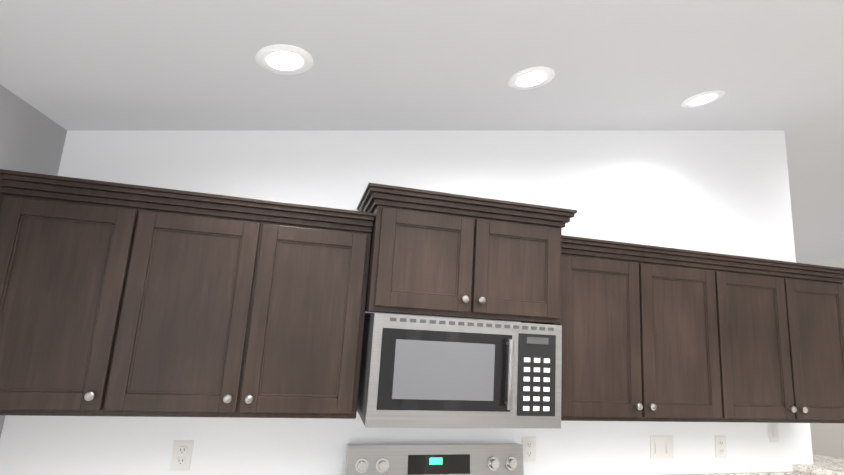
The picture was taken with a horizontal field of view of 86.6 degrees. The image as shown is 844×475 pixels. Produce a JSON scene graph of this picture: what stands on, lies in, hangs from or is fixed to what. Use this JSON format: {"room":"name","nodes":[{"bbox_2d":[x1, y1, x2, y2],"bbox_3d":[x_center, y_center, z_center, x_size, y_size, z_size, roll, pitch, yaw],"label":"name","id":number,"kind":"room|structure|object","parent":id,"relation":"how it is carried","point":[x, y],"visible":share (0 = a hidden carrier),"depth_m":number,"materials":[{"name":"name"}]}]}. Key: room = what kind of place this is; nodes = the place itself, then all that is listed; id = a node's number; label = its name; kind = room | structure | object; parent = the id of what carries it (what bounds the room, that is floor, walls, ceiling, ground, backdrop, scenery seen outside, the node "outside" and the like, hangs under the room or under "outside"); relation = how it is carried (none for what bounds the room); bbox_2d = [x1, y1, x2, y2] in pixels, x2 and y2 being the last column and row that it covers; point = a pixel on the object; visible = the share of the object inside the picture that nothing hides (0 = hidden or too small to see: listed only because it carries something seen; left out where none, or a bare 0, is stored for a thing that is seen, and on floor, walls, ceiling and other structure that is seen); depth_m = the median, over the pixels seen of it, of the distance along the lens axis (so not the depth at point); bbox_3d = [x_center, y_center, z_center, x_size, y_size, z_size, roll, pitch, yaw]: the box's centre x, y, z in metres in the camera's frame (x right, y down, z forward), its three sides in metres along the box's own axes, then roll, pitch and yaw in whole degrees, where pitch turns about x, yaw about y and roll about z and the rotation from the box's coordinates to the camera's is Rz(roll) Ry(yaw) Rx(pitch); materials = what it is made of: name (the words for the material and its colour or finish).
{"room":"kitchen","nodes":[
{"label":"kitchen","id":0,"kind":"room"},
{"bbox_2d":[0,84,66,437],"bbox_3d":[-1.060,0.004,-1.060,0.150,3.000,6.300,6,-10,-11],"label":"wall","id":1,"kind":"structure","parent":0,"point":[32,139],"depth_m":1.70,"materials":[{"name":"grey paint"}]},
{"bbox_2d":[0,130,812,474],"bbox_3d":[0.110,0.529,2.272,4.590,3.300,0.130,6,-11,-13],"label":"wall","id":2,"kind":"structure","parent":0,"point":[714,190],"depth_m":2.31,"materials":[{"name":"white paint"}]},
{"bbox_2d":[0,173,163,415],"bbox_3d":[-1.297,0.235,1.707,0.515,0.783,0.342,6,-11,-13],"label":"upper cabinet","id":3,"kind":"object","parent":2,"relation":"attached to","point":[122,299],"depth_m":1.56,"materials":[{"name":"brown wood"}]},
{"bbox_2d":[169,440,193,470],"bbox_3d":[-0.994,0.902,1.852,0.075,0.115,0.008,6,-11,-13],"label":"electrical outlet","id":4,"kind":"object","parent":2,"relation":"attached to","point":[181,456],"visible":1,"depth_m":1.85,"materials":[{"name":"white plastic"}]},
{"bbox_2d":[124,193,373,418],"bbox_3d":[-0.721,0.297,1.846,0.933,0.783,0.342,6,-11,-13],"label":"upper cabinet","id":5,"kind":"object","parent":2,"relation":"attached to","point":[251,311],"depth_m":1.70,"materials":[{"name":"brown wood"}]},
{"bbox_2d":[357,183,576,323],"bbox_3d":[0.171,0.111,2.055,0.936,0.503,0.440,6,-11,-13],"label":"upper cabinet","id":6,"kind":"object","parent":2,"relation":"attached to","point":[435,253],"visible":1,"depth_m":1.86,"materials":[{"name":"brown wood"}]},
{"bbox_2d":[357,313,561,427],"bbox_3d":[0.148,0.567,1.957,0.805,0.416,0.472,6,-11,-13],"label":"microwave","id":7,"kind":"object","parent":6,"relation":"attached to","point":[425,372],"visible":0.98,"depth_m":1.77,"materials":[{"name":"silver metal"}]},
{"bbox_2d":[522,437,535,461],"bbox_3d":[0.531,1.051,2.222,0.075,0.115,0.008,6,-11,-13],"label":"electrical outlet","id":8,"kind":"object","parent":2,"relation":"attached to","point":[529,448],"visible":0.98,"depth_m":2.22,"materials":[{"name":"white plastic"}]},
{"bbox_2d":[521,239,740,421],"bbox_3d":[1.016,0.483,2.264,0.959,0.783,0.342,6,-11,-13],"label":"upper cabinet","id":9,"kind":"object","parent":2,"relation":"attached to","point":[650,333],"depth_m":2.10,"materials":[{"name":"brown wood"}]},
{"bbox_2d":[650,436,673,458],"bbox_3d":[1.291,1.128,2.404,0.145,0.115,0.012,6,-11,-13],"label":"light switch","id":10,"kind":"object","parent":2,"relation":"attached to","point":[661,447],"visible":1,"depth_m":2.40,"materials":[{"name":"white plastic"}]},
{"bbox_2d":[714,436,726,457],"bbox_3d":[1.668,1.168,2.496,0.075,0.115,0.008,6,-11,-13],"label":"electrical outlet","id":11,"kind":"object","parent":2,"relation":"attached to","point":[720,447],"visible":1,"depth_m":2.49,"materials":[{"name":"white plastic"}]},
{"bbox_2d":[767,423,778,442],"bbox_3d":[2.041,1.129,2.597,0.075,0.115,0.012,6,-11,-13],"label":"light switch","id":12,"kind":"object","parent":2,"relation":"attached to","point":[773,433],"visible":0.85,"depth_m":2.59,"materials":[{"name":"white plastic"}]},
{"bbox_2d":[729,259,843,422],"bbox_3d":[1.820,0.569,2.457,0.959,0.783,0.342,6,-11,-13],"label":"upper cabinet","id":13,"kind":"object","parent":2,"relation":"attached to","point":[788,322],"depth_m":2.30,"materials":[{"name":"brown wood"}]},
{"bbox_2d":[0,0,843,263],"bbox_3d":[3.188,-0.082,4.386,12.000,0.990,14.000,6,-11,-13],"label":"ceiling","id":14,"kind":"structure","parent":0,"point":[150,65],"depth_m":1.73,"materials":[{"name":"grey paint"}]},
{"bbox_2d":[256,44,312,74],"bbox_3d":[-0.480,-0.620,1.568,0.194,0.006,0.194,-4,-8,-15],"label":"recessed light","id":15,"kind":"object","parent":14,"relation":"in","point":[283,59],"visible":1,"depth_m":1.56,"materials":[{"name":"white"}]},
{"bbox_2d":[508,67,554,89],"bbox_3d":[0.462,-0.671,1.893,0.194,0.006,0.194,-4,-8,-15],"label":"recessed light","id":16,"kind":"object","parent":14,"relation":"in","point":[531,78],"visible":1,"depth_m":1.89,"materials":[{"name":"white"}]},
{"bbox_2d":[681,90,724,107],"bbox_3d":[1.451,-0.713,2.314,0.194,0.006,0.194,-4,-8,-15],"label":"recessed light","id":17,"kind":"object","parent":14,"relation":"in","point":[702,99],"visible":1,"depth_m":2.30,"materials":[{"name":"white"}]},
{"bbox_2d":[809,260,843,458],"bbox_3d":[7.692,1.299,3.853,0.550,3.300,10.110,6,-11,-13],"label":"wall","id":18,"kind":"structure","parent":0,"point":[827,439],"depth_m":7.11,"materials":[{"name":"white paint"}]},
{"bbox_3d":[2.912,2.725,3.853,12.200,0.100,14.000,6,-11,-13],"label":"floor","id":19,"kind":"structure","parent":0,"visible":0},
{"bbox_2d":[345,443,523,474],"bbox_3d":[0.121,1.490,1.648,0.834,1.194,0.747,6,-11,-13],"label":"range","id":20,"kind":"object","parent":19,"relation":"on","point":[440,459],"visible":1,"depth_m":2.03,"materials":[{"name":"silver metal"}]},
{"bbox_3d":[2.328,1.573,0.433,2.860,0.875,4.148,6,-11,-13],"label":"base cabinet","id":21,"kind":"object","parent":19,"relation":"on","visible":0},
{"bbox_2d":[664,471,800,474],"bbox_3d":[2.553,1.088,0.561,3.266,0.150,4.167,6,-11,-13],"label":"countertop","id":22,"kind":"structure","parent":21,"relation":"on","point":[776,473],"depth_m":2.50,"materials":[{"name":"stone"}]},
{"bbox_3d":[3.387,1.630,0.813,1.821,1.030,4.407,6,-11,-13],"label":"wall","id":23,"kind":"structure","parent":0,"visible":0},
{"bbox_2d":[792,454,843,474],"bbox_3d":[3.267,1.336,2.223,2.613,0.032,0.415,-2,-12,28],"label":"bar","id":24,"kind":"object","parent":23,"relation":"on","point":[823,465],"visible":0.65,"depth_m":2.59,"materials":[{"name":"stone"}]}
]}

